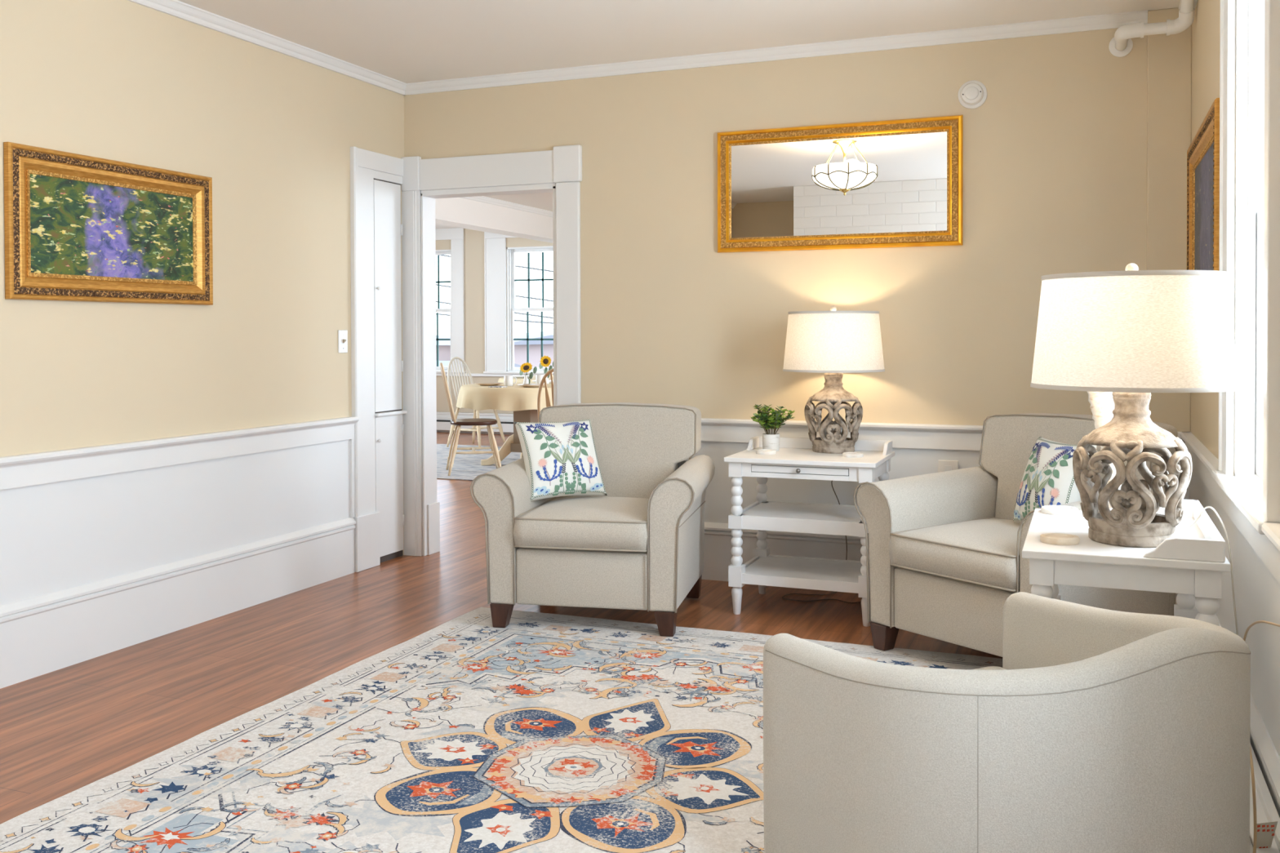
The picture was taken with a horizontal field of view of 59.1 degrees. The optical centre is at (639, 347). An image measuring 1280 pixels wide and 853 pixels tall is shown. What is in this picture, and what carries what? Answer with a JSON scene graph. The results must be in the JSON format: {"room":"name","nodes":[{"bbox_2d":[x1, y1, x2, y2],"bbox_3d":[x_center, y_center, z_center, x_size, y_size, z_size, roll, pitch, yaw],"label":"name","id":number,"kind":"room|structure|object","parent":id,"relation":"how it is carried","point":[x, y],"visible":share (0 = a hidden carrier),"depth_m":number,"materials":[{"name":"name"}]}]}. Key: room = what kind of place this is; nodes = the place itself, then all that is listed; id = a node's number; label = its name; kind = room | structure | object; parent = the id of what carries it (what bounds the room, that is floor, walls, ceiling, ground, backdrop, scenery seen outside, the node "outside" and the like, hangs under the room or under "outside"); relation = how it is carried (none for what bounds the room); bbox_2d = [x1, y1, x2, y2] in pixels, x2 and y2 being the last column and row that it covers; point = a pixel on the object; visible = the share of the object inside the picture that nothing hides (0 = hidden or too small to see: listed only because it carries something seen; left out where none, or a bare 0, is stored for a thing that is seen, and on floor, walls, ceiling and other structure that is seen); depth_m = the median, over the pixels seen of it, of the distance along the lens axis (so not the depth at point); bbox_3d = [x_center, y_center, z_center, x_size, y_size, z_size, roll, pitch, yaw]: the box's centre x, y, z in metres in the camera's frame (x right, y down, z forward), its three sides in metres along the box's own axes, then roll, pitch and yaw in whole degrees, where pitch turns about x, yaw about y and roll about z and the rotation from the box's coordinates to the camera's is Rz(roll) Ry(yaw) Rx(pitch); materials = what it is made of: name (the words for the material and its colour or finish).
{"room":"living room","nodes":[
{"label":"living room","id":0,"kind":"room"},
{"bbox_2d":[0,0,404,555],"bbox_3d":[-2.557,-0.106,3.327,0.150,2.600,6.400,0,1,22],"label":"wall","id":1,"kind":"structure","parent":0,"point":[274,133],"depth_m":4.79,"materials":[{"name":"beige paint"}]},
{"bbox_2d":[3,142,213,305],"bbox_3d":[-2.029,-0.450,4.403,0.029,0.548,0.985,0,1,22],"label":"framed painting","id":2,"kind":"object","parent":1,"relation":"attached to","point":[77,227],"visible":1,"depth_m":4.33,"materials":[{"name":"gold metal"}]},
{"bbox_2d":[0,439,350,605],"bbox_3d":[-2.534,0.806,3.180,0.005,0.780,5.720,0,1,22],"label":"wainscoting panel","id":3,"kind":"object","parent":1,"relation":"attached to","point":[56,536],"depth_m":4.60,"materials":[{"name":"white paint"}]},
{"bbox_2d":[0,424,354,490],"bbox_3d":[-2.530,0.466,3.160,0.016,0.082,5.695,0,1,22],"label":"trim","id":4,"kind":"structure","parent":1,"relation":"attached to","point":[11,477],"depth_m":4.59,"materials":[{"name":"white paint"}]},
{"bbox_2d":[0,517,355,688],"bbox_3d":[-2.527,1.054,3.167,0.030,0.284,5.695,0,1,22],"label":"baseboard","id":5,"kind":"structure","parent":1,"relation":"attached to","point":[43,634],"depth_m":4.59,"materials":[{"name":"white paint"}]},
{"bbox_2d":[0,416,359,468],"bbox_3d":[-2.520,0.417,3.164,0.042,0.047,5.710,0,1,22],"label":"trim","id":6,"kind":"structure","parent":1,"relation":"attached to","point":[16,460],"depth_m":4.58,"materials":[{"name":"white paint"}]},
{"bbox_2d":[127,0,406,94],"bbox_3d":[-2.430,-1.381,3.366,0.052,0.052,6.200,0,1,22],"label":"trim","id":7,"kind":"structure","parent":1,"relation":"attached to","point":[175,8],"depth_m":5.18,"materials":[{"name":"white paint"}]},
{"bbox_2d":[337,329,347,352],"bbox_3d":[-1.505,-0.030,5.740,0.021,0.116,0.074,0,1,22],"label":"light switch","id":8,"kind":"object","parent":1,"relation":"attached to","point":[342,334],"visible":1,"depth_m":5.74,"materials":[{"name":"white plastic"}]},
{"bbox_2d":[349,438,355,517],"bbox_3d":[-1.478,0.632,5.813,0.018,0.486,0.038,0,1,22],"label":"trim","id":9,"kind":"structure","parent":1,"relation":"attached to","point":[351,441],"depth_m":5.80,"materials":[{"name":"white paint"}]},
{"bbox_2d":[350,146,407,572],"bbox_3d":[-1.391,0.061,6.022,0.044,2.190,0.466,0,1,22],"label":"door","id":10,"kind":"structure","parent":1,"relation":"in","point":[375,178],"depth_m":5.99,"materials":[{"name":"white paint"}]},
{"bbox_2d":[435,228,552,413],"bbox_3d":[0.357,-0.240,13.010,8.500,2.600,0.150,0,1,22],"label":"wall","id":11,"kind":"structure","parent":0,"point":[473,241],"depth_m":13.88,"materials":[{"name":"beige paint"}]},
{"bbox_2d":[435,223,457,228],"bbox_3d":[-3.562,-1.465,10.866,2.800,0.069,6.700,0,1,22],"label":"trim","id":12,"kind":"structure","parent":11,"relation":"attached to","point":[437,225],"depth_m":13.75,"materials":[{"name":"white paint"}]},
{"bbox_2d":[435,227,466,373],"bbox_3d":[-2.635,-0.579,14.171,1.080,1.795,0.198,0,1,22],"label":"window","id":13,"kind":"structure","parent":11,"relation":"in","point":[456,235],"depth_m":13.95,"materials":[{"name":"white paint"}]},
{"bbox_2d":[436,412,513,434],"bbox_3d":[0.280,0.936,12.958,8.400,0.250,0.035,0,1,22],"label":"baseboard","id":14,"kind":"structure","parent":11,"relation":"attached to","point":[462,415],"depth_m":13.87,"materials":[{"name":"white paint"}]},
{"bbox_2d":[436,417,513,432],"bbox_3d":[0.170,0.951,12.953,8.000,0.160,0.065,0,1,22],"label":"baseboard heater","id":15,"kind":"object","parent":11,"relation":"attached to","point":[442,423],"visible":0.02,"depth_m":13.81,"materials":[{"name":"white paint"}]},
{"bbox_2d":[435,197,552,243],"bbox_3d":[-2.144,-1.348,10.304,0.250,0.300,6.700,0,1,22],"label":"beam","id":16,"kind":"structure","parent":11,"relation":"attached to","point":[460,212],"depth_m":11.59,"materials":[{"name":"white paint"}]},
{"bbox_2d":[435,373,553,377],"bbox_3d":[0.279,0.343,12.953,8.400,0.035,0.030,0,1,22],"label":"trim","id":17,"kind":"structure","parent":11,"relation":"attached to","point":[437,374],"depth_m":13.80,"materials":[{"name":"white paint"}]},
{"bbox_2d":[462,195,552,217],"bbox_3d":[-2.005,-1.471,10.246,0.052,0.052,6.700,0,1,22],"label":"trim","id":18,"kind":"structure","parent":11,"relation":"attached to","point":[479,198],"depth_m":11.85,"materials":[{"name":"white paint"}]},
{"bbox_2d":[483,231,553,374],"bbox_3d":[-1.279,-0.573,13.631,1.300,1.790,0.198,0,1,22],"label":"window","id":19,"kind":"structure","parent":11,"relation":"in","point":[500,280],"depth_m":13.73,"materials":[{"name":"white paint"}]},
{"bbox_2d":[0,431,1002,824],"bbox_3d":[-1.728,1.196,6.837,9.600,0.100,13.500,0,1,22],"label":"floor","id":20,"kind":"structure","parent":0,"point":[63,731],"depth_m":4.41,"materials":[{"name":"brown wood"}]},
{"bbox_2d":[436,444,520,480],"bbox_3d":[-2.030,1.089,11.024,2.400,0.008,2.540,0,1,22],"label":"area rug","id":21,"kind":"object","parent":20,"relation":"on","point":[466,467],"visible":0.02,"depth_m":10.62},
{"bbox_2d":[440,362,501,475],"bbox_3d":[-1.491,0.615,9.925,0.526,0.970,0.449,0,1,-12],"label":"dining chair","id":22,"kind":"object","parent":21,"relation":"on","point":[458,423],"visible":0.98,"depth_m":9.78,"materials":[{"name":"brown wood"}]},
{"bbox_2d":[446,356,505,447],"bbox_3d":[-1.792,0.586,12.209,0.526,0.970,0.449,0,1,32],"label":"dining chair","id":23,"kind":"object","parent":21,"relation":"on","point":[477,428],"visible":0.69,"depth_m":12.24,"materials":[{"name":"beige wood"}]},
{"bbox_2d":[480,409,538,465],"bbox_3d":[-1.059,0.721,10.514,1.160,0.735,1.160,0,1,22],"label":"dining table","id":24,"kind":"object","parent":21,"relation":"on","point":[512,444],"visible":0.26,"depth_m":10.45,"materials":[{"name":"brown wood"}]},
{"bbox_2d":[456,382,552,411],"bbox_3d":[-1.064,0.451,10.504,1.301,0.202,1.279,0,1,22],"label":"tablecloth","id":25,"kind":"object","parent":24,"relation":"on","point":[515,397],"visible":0.52,"depth_m":9.94,"materials":[{"name":"beige fabric"}]},
{"bbox_2d":[474,382,503,386],"bbox_3d":[-1.394,0.341,10.427,0.270,0.023,0.270,0,1,22],"label":"plate","id":26,"kind":"object","parent":25,"relation":"on","point":[487,384],"visible":1,"depth_m":10.37,"materials":[{"name":"beige ceramic"}]},
{"bbox_2d":[488,386,506,387],"bbox_3d":[-1.271,0.352,10.088,0.140,0.008,0.100,0,1,22],"label":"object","id":27,"kind":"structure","parent":25,"relation":"on","point":[488,386],"depth_m":10.06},
{"bbox_2d":[503,375,516,386],"bbox_3d":[-1.186,0.305,10.300,0.110,0.097,0.084,0,1,-20],"label":"mug","id":28,"kind":"object","parent":25,"relation":"on","point":[508,380],"visible":0.99,"depth_m":10.26,"materials":[{"name":"white ceramic"}]},
{"bbox_2d":[519,362,537,383],"bbox_3d":[-1.024,0.243,10.345,0.177,0.218,0.074,0,1,6],"label":"sunflower vase","id":29,"kind":"object","parent":25,"relation":"on","point":[526,367],"visible":0.86,"depth_m":10.34,"materials":[{"name":"white"}]},
{"bbox_2d":[516,383,547,387],"bbox_3d":[-0.963,0.344,10.105,0.280,0.023,0.280,0,1,22],"label":"plate","id":30,"kind":"object","parent":25,"relation":"on","point":[526,385],"visible":0.79,"depth_m":10.04,"materials":[{"name":"beige ceramic"}]},
{"bbox_2d":[535,374,544,383],"bbox_3d":[-0.917,0.301,10.509,0.110,0.097,0.084,0,1,9],"label":"mug","id":31,"kind":"object","parent":25,"relation":"on","point":[538,377],"visible":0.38,"depth_m":10.47,"materials":[{"name":"white ceramic"}]},
{"bbox_2d":[539,355,553,384],"bbox_3d":[-0.874,0.210,10.692,0.188,0.274,0.064,0,1,22],"label":"sunflower vase","id":32,"kind":"object","parent":25,"relation":"on","point":[546,360],"visible":0.59,"depth_m":10.69,"materials":[{"name":"white"}]},
{"bbox_2d":[0,607,1002,852],"bbox_3d":[-0.187,1.183,3.166,2.369,0.012,3.110,0,1,22],"label":"area rug","id":33,"kind":"object","parent":20,"relation":"on","point":[539,732],"visible":0.7,"depth_m":3.24,"materials":[{"name":"multicoloured fabric"}]},
{"bbox_2d":[470,402,715,636],"bbox_3d":[-0.159,0.711,4.994,0.943,0.890,0.879,0,1,12],"label":"armchair","id":34,"kind":"object","parent":33,"relation":"on","point":[639,545],"visible":0.96,"depth_m":4.65,"materials":[{"name":"beige fabric"}]},
{"bbox_2d":[514,418,607,501],"bbox_3d":[-0.352,0.496,5.019,0.381,0.333,0.218,-1,1,-25],"label":"throw pillow","id":35,"kind":"object","parent":34,"relation":"on","point":[561,459],"visible":1,"depth_m":4.96,"materials":[{"name":"white fabric"}]},
{"bbox_2d":[513,496,648,550],"bbox_3d":[-0.183,0.741,4.877,0.570,0.143,0.638,0,1,12],"label":"seat cushion","id":36,"kind":"object","parent":34,"relation":"on","point":[560,522],"depth_m":4.60,"materials":[{"name":"beige fabric"}]},
{"bbox_2d":[853,413,1177,657],"bbox_3d":[1.450,0.716,4.279,0.879,0.890,0.943,-1,1,-36],"label":"armchair","id":37,"kind":"object","parent":33,"relation":"on","point":[944,562],"visible":0.59,"depth_m":4.24,"materials":[{"name":"beige fabric"}]},
{"bbox_2d":[888,518,1023,590],"bbox_3d":[1.352,0.745,4.210,0.638,0.143,0.570,-1,1,-36],"label":"seat cushion","id":38,"kind":"object","parent":37,"relation":"on","point":[986,553],"depth_m":4.07,"materials":[{"name":"beige fabric"}]},
{"bbox_2d":[1013,436,1096,523],"bbox_3d":[1.519,0.507,4.149,0.182,0.326,0.345,0,1,-14],"label":"throw pillow","id":39,"kind":"object","parent":37,"relation":"on","point":[1048,479],"visible":0.73,"depth_m":4.10,"materials":[{"name":"white fabric"}]},
{"bbox_2d":[537,368,553,422],"bbox_3d":[-0.525,0.635,8.773,0.449,0.970,0.526,0,1,22],"label":"dining chair","id":40,"kind":"object","parent":20,"relation":"on","point":[544,379],"visible":0.1,"depth_m":8.61,"materials":[{"name":"brown wood"}]},
{"bbox_2d":[724,435,894,626],"bbox_3d":[0.761,0.794,5.016,0.655,0.738,0.501,0,1,22],"label":"side table","id":41,"kind":"object","parent":20,"relation":"on","point":[795,459],"visible":0.69,"depth_m":4.90,"materials":[{"name":"white paint"}]},
{"bbox_2d":[755,448,776,454],"bbox_3d":[0.562,0.467,5.048,0.090,0.015,0.090,0,1,22],"label":"coaster","id":42,"kind":"object","parent":41,"relation":"on","point":[762,451],"visible":1,"depth_m":5.01,"materials":[{"name":"stone"}]},
{"bbox_2d":[751,404,795,451],"bbox_3d":[0.600,0.366,5.171,0.207,0.213,0.174,0,1,-6],"label":"potted plant","id":43,"kind":"object","parent":41,"relation":"on","point":[771,441],"visible":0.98,"depth_m":5.14,"materials":[{"name":"green plant"}]},
{"bbox_2d":[740,501,862,536],"bbox_3d":[0.761,0.756,5.016,0.609,0.059,0.454,0,1,22],"label":"shelf","id":44,"kind":"object","parent":41,"relation":"attached to","point":[775,516],"depth_m":4.88,"materials":[{"name":"white paint"}]},
{"bbox_2d":[742,554,862,593],"bbox_3d":[0.762,1.002,5.019,0.609,0.044,0.454,0,1,22],"label":"shelf","id":45,"kind":"object","parent":41,"relation":"attached to","point":[767,570],"depth_m":4.92,"materials":[{"name":"white paint"}]},
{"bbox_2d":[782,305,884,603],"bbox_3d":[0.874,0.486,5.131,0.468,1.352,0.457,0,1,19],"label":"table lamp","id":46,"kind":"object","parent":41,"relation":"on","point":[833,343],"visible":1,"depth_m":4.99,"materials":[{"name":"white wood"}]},
{"bbox_2d":[842,452,863,457],"bbox_3d":[0.927,0.468,4.918,0.090,0.015,0.090,0,1,22],"label":"coaster","id":47,"kind":"object","parent":41,"relation":"on","point":[852,455],"visible":1,"depth_m":4.89,"materials":[{"name":"stone"}]},
{"bbox_2d":[763,591,1250,852],"bbox_3d":[0.755,0.829,2.207,0.753,0.722,0.777,-1,1,-26],"label":"barrel chair","id":48,"kind":"object","parent":20,"relation":"on","point":[1097,730],"visible":1,"depth_m":1.90,"materials":[{"name":"beige fabric"}]},
{"bbox_2d":[970,666,1005,670],"bbox_3d":[0.719,0.819,2.279,0.578,0.140,0.600,-1,1,-26],"label":"seat cushion","id":49,"kind":"object","parent":48,"relation":"on","point":[991,668],"depth_m":2.62,"materials":[{"name":"beige fabric"}]},
{"bbox_2d":[1022,499,1231,626],"bbox_3d":[1.284,0.816,3.027,0.459,0.742,0.710,0,1,22],"label":"side table","id":50,"kind":"object","parent":20,"relation":"on","point":[1193,562],"visible":0.27,"depth_m":2.73,"materials":[{"name":"white paint"}]},
{"bbox_2d":[1040,505,1078,515],"bbox_3d":[1.245,0.483,3.350,0.104,0.015,0.104,0,1,22],"label":"coaster","id":51,"kind":"object","parent":50,"relation":"on","point":[1063,510],"visible":1,"depth_m":3.32,"materials":[{"name":"stone"}]},
{"bbox_2d":[1040,533,1079,545],"bbox_3d":[1.073,0.490,2.886,0.096,0.015,0.096,0,1,22],"label":"coaster","id":52,"kind":"object","parent":50,"relation":"on","point":[1057,539],"visible":1,"depth_m":2.86,"materials":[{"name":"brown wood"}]},
{"bbox_2d":[1086,391,1121,510],"bbox_3d":[1.306,0.258,3.171,0.098,0.471,0.086,0,1,22],"label":"carved ornament","id":53,"kind":"object","parent":50,"relation":"on","point":[1102,404],"visible":0.12,"depth_m":3.15,"materials":[{"name":"white paint"}]},
{"bbox_2d":[1030,262,1239,635],"bbox_3d":[1.262,0.327,2.900,0.492,1.085,0.492,0,1,29],"label":"table lamp","id":54,"kind":"object","parent":50,"relation":"on","point":[1132,334],"visible":1,"depth_m":2.76,"materials":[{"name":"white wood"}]},
{"bbox_2d":[1243,620,1279,852],"bbox_3d":[1.375,0.874,2.498,0.088,0.622,0.863,0,1,28],"label":"extension cord","id":55,"kind":"object","parent":20,"relation":"on","point":[1264,833],"visible":0.72,"depth_m":2.24,"materials":[{"name":"beige plastic"}]},
{"bbox_3d":[-0.948,0.704,12.440,1.160,0.735,1.160,0,1,22],"label":"dining table","id":56,"kind":"object","parent":20,"relation":"on","visible":0},
{"bbox_2d":[497,375,553,382],"bbox_3d":[-0.953,0.434,12.430,1.301,0.202,1.279,0,1,22],"label":"tablecloth","id":57,"kind":"object","parent":56,"relation":"on","point":[500,380],"visible":0.12,"depth_m":12.05,"materials":[{"name":"beige fabric"}]},
{"bbox_2d":[513,375,528,377],"bbox_3d":[-1.302,0.323,12.360,0.260,0.023,0.260,0,1,22],"label":"plate","id":58,"kind":"object","parent":57,"relation":"on","point":[516,376],"visible":0.41,"depth_m":12.28,"materials":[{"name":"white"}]},
{"bbox_2d":[484,191,552,211],"bbox_3d":[-0.886,-1.546,9.880,8.500,0.100,6.850,0,1,22],"label":"ceiling","id":59,"kind":"structure","parent":0,"point":[544,201],"depth_m":11.59,"materials":[{"name":"white paint"}]},
{"bbox_2d":[177,0,1180,83],"bbox_3d":[-0.657,-1.451,2.551,4.250,0.100,6.400,0,1,22],"label":"ceiling","id":60,"kind":"structure","parent":0,"point":[405,41],"depth_m":5.01,"materials":[{"name":"white paint"}]},
{"bbox_2d":[404,27,1146,425],"bbox_3d":[0.549,-0.144,5.588,4.250,2.600,0.100,0,1,22],"label":"wall","id":61,"kind":"structure","parent":0,"point":[1055,152],"depth_m":5.37,"materials":[{"name":"beige paint"}]},
{"bbox_2d":[400,144,582,556],"bbox_3d":[-0.780,0.051,6.120,1.086,2.203,0.171,0,1,22],"label":"door frame","id":62,"kind":"structure","parent":61,"relation":"in","point":[558,171],"depth_m":6.20,"materials":[{"name":"white paint"}]},
{"bbox_2d":[402,9,1147,95],"bbox_3d":[0.429,-1.417,5.536,3.760,0.052,0.052,0,1,22],"label":"trim","id":63,"kind":"structure","parent":61,"relation":"attached to","point":[1114,20],"depth_m":5.40,"materials":[{"name":"white paint"}]},
{"bbox_2d":[701,522,862,581],"bbox_3d":[0.940,1.015,5.379,2.685,0.284,0.030,0,1,22],"label":"baseboard","id":64,"kind":"structure","parent":61,"relation":"attached to","point":[717,546],"depth_m":5.49,"materials":[{"name":"white paint"}]},
{"bbox_2d":[685,440,982,523],"bbox_3d":[0.944,0.767,5.387,2.685,0.780,0.005,0,1,22],"label":"trim","id":65,"kind":"structure","parent":61,"relation":"attached to","point":[906,462],"depth_m":5.46,"materials":[{"name":"white paint"}]},
{"bbox_2d":[717,115,963,253],"bbox_3d":[0.925,-0.763,5.358,1.170,0.592,0.028,0,1,22],"label":"wall mirror","id":66,"kind":"object","parent":61,"relation":"attached to","point":[877,187],"visible":1,"depth_m":5.35,"materials":[{"name":"gold metal"}]},
{"bbox_2d":[731,131,946,238],"bbox_3d":[0.929,-0.764,5.368,1.032,0.454,0.005,0,1,22],"label":"mirror glass","id":67,"kind":"object","parent":66,"relation":"attached to","point":[866,184],"depth_m":5.35,"materials":[{"name":"white"}]},
{"bbox_2d":[701,426,983,450],"bbox_3d":[0.939,0.426,5.373,2.685,0.082,0.016,0,1,22],"label":"trim","id":68,"kind":"structure","parent":61,"relation":"attached to","point":[966,442],"depth_m":5.27,"materials":[{"name":"white paint"}]},
{"bbox_2d":[701,417,985,434],"bbox_3d":[0.936,0.378,5.365,2.685,0.047,0.042,0,1,22],"label":"trim","id":69,"kind":"structure","parent":61,"relation":"attached to","point":[864,426],"depth_m":5.28,"materials":[{"name":"white paint"}]},
{"bbox_2d":[937,460,958,472],"bbox_3d":[1.415,0.578,5.183,0.090,0.120,0.008,0,1,22],"label":"wall outlet","id":70,"kind":"object","parent":61,"relation":"attached to","point":[943,465],"visible":0.48,"depth_m":5.18,"materials":[{"name":"white plastic"}]},
{"bbox_2d":[944,465,951,471],"bbox_3d":[1.413,0.556,5.180,0.030,0.028,0.003,0,1,22],"label":"socket","id":71,"kind":"object","parent":70,"relation":"attached to","point":[947,468],"depth_m":5.18,"materials":[{"name":"white plastic"}]},
{"bbox_2d":[957,80,986,108],"bbox_3d":[1.504,-1.149,5.113,0.128,0.128,0.049,0,1,22],"label":"smoke detector","id":72,"kind":"object","parent":61,"relation":"attached to","point":[972,94],"visible":1,"depth_m":5.11,"materials":[{"name":"white plastic"}]},
{"bbox_2d":[1146,7,1191,431],"bbox_3d":[2.260,-0.140,4.829,0.170,2.600,0.045,0,1,22],"label":"wall column","id":73,"kind":"structure","parent":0,"point":[1169,57],"depth_m":4.80,"materials":[{"name":"beige paint"}]},
{"bbox_2d":[1190,0,1235,459],"bbox_3d":[1.252,-0.098,1.864,0.150,2.600,6.500,0,1,22],"label":"wall","id":74,"kind":"structure","parent":0,"point":[1204,410],"depth_m":4.21,"materials":[{"name":"beige paint"}]},
{"bbox_2d":[1108,0,1195,57],"bbox_3d":[2.093,-1.357,4.670,0.208,0.196,0.509,0,1,-18],"label":"pipe","id":75,"kind":"object","parent":74,"relation":"attached to","point":[1121,45],"visible":1,"depth_m":4.62,"materials":[{"name":"white plastic"}]},
{"bbox_2d":[1175,431,1189,604],"bbox_3d":[2.243,0.759,4.804,0.180,0.803,0.038,0,1,22],"label":"trim","id":76,"kind":"structure","parent":74,"relation":"attached to","point":[1187,494],"depth_m":4.78,"materials":[{"name":"white paint"}]},
{"bbox_2d":[1178,0,1197,8],"bbox_3d":[1.164,-1.372,1.910,0.052,0.052,6.155,0,1,22],"label":"trim","id":77,"kind":"structure","parent":74,"relation":"attached to","point":[1195,1],"depth_m":4.58,"materials":[{"name":"white paint"}]},
{"bbox_2d":[1180,431,1218,471],"bbox_3d":[2.055,0.391,4.143,0.042,0.047,1.485,0,1,22],"label":"trim","id":78,"kind":"structure","parent":74,"relation":"attached to","point":[1207,458],"depth_m":4.04,"materials":[{"name":"white paint"}]},
{"bbox_2d":[1186,97,1219,271],"bbox_3d":[2.042,-0.449,4.096,0.029,0.700,1.100,0,1,22],"label":"framed painting","id":79,"kind":"object","parent":74,"relation":"attached to","point":[1203,152],"visible":0.57,"depth_m":4.10,"materials":[{"name":"gold metal"}]},
{"bbox_2d":[1185,442,1279,584],"bbox_3d":[1.190,0.470,1.950,0.016,0.082,6.200,0,1,22],"label":"trim","id":80,"kind":"structure","parent":74,"relation":"attached to","point":[1264,548],"depth_m":3.00,"materials":[{"name":"white paint"}]},
{"bbox_2d":[1189,469,1279,757],"bbox_3d":[1.201,0.811,1.951,0.005,0.780,6.200,0,1,22],"label":"wainscoting panel","id":81,"kind":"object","parent":74,"relation":"attached to","point":[1256,590],"depth_m":2.88,"materials":[{"name":"white paint"}]},
{"bbox_2d":[1193,594,1279,817],"bbox_3d":[1.190,1.059,1.959,0.030,0.284,6.200,0,1,22],"label":"baseboard","id":82,"kind":"structure","parent":74,"relation":"attached to","point":[1266,754],"depth_m":2.60,"materials":[{"name":"white paint"}]},
{"bbox_2d":[1211,0,1279,534],"bbox_3d":[1.661,-0.423,2.956,0.198,1.670,1.050,0,1,22],"label":"window","id":83,"kind":"structure","parent":74,"relation":"in","point":[1248,471],"depth_m":3.28,"materials":[{"name":"white paint"}]},
{"bbox_2d":[1249,742,1279,852],"bbox_3d":[1.197,1.071,2.118,0.075,0.195,3.100,0,1,22],"label":"baseboard heater","id":84,"kind":"object","parent":74,"relation":"attached to","point":[1266,811],"visible":0.02,"depth_m":2.40,"materials":[{"name":"white paint"}]},
{"bbox_2d":[1261,521,1279,551],"bbox_3d":[1.157,0.422,1.888,0.042,0.047,1.360,0,1,22],"label":"trim","id":85,"kind":"structure","parent":74,"relation":"attached to","point":[1271,530],"depth_m":2.42,"materials":[{"name":"white paint"}]},
{"label":"outside","id":86,"kind":"structure","parent":0,"visible":0},
{"bbox_2d":[435,334,553,367],"bbox_3d":[-7.098,2.005,35.522,9.600,4.770,6.600,0,1,22],"label":"building","id":87,"kind":"structure","parent":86,"point":[444,346],"depth_m":32.97,"materials":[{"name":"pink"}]},
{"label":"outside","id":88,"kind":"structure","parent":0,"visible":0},
{"bbox_2d":[435,360,521,367],"bbox_3d":[-4.935,2.406,30.145,3.200,4.095,2.200,0,1,22],"label":"building","id":89,"kind":"structure","parent":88,"point":[445,363],"depth_m":29.93,"materials":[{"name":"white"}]},
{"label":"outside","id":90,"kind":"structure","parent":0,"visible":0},
{"bbox_2d":[436,254,553,271],"bbox_3d":[-2.812,-1.480,18.695,12.004,1.873,0.023,0,1,22],"label":"utility wire","id":91,"kind":"object","parent":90,"point":[437,255],"visible":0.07,"depth_m":18.30,"materials":[{"name":"black"}]},
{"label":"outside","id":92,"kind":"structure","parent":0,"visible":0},
{"bbox_2d":[435,284,553,302],"bbox_3d":[-2.737,-0.982,18.887,12.003,1.673,0.023,0,1,22],"label":"utility wire","id":93,"kind":"object","parent":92,"point":[436,284],"visible":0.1,"depth_m":18.54,"materials":[{"name":"black"}]},
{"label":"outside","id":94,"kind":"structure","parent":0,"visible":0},
{"bbox_2d":[435,313,553,324],"bbox_3d":[-2.662,-0.560,19.079,12.002,0.923,0.023,0,1,22],"label":"utility wire","id":95,"kind":"object","parent":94,"point":[436,313],"visible":0.06,"depth_m":18.76,"materials":[{"name":"black"}]},
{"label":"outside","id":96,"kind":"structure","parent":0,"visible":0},
{"bbox_2d":[435,301,553,318],"bbox_3d":[-2.773,-0.706,18.798,12.003,1.623,0.023,0,1,22],"label":"utility wire","id":97,"kind":"object","parent":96,"point":[436,301],"visible":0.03,"depth_m":18.43,"materials":[{"name":"black"}]},
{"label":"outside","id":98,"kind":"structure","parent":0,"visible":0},
{"bbox_2d":[514,330,553,335],"bbox_3d":[2.560,16.100,85.530,119.891,35.701,40.297,0,1,22],"label":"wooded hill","id":99,"kind":"structure","parent":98,"point":[548,332],"depth_m":88.73,"materials":[{"name":"grey"}]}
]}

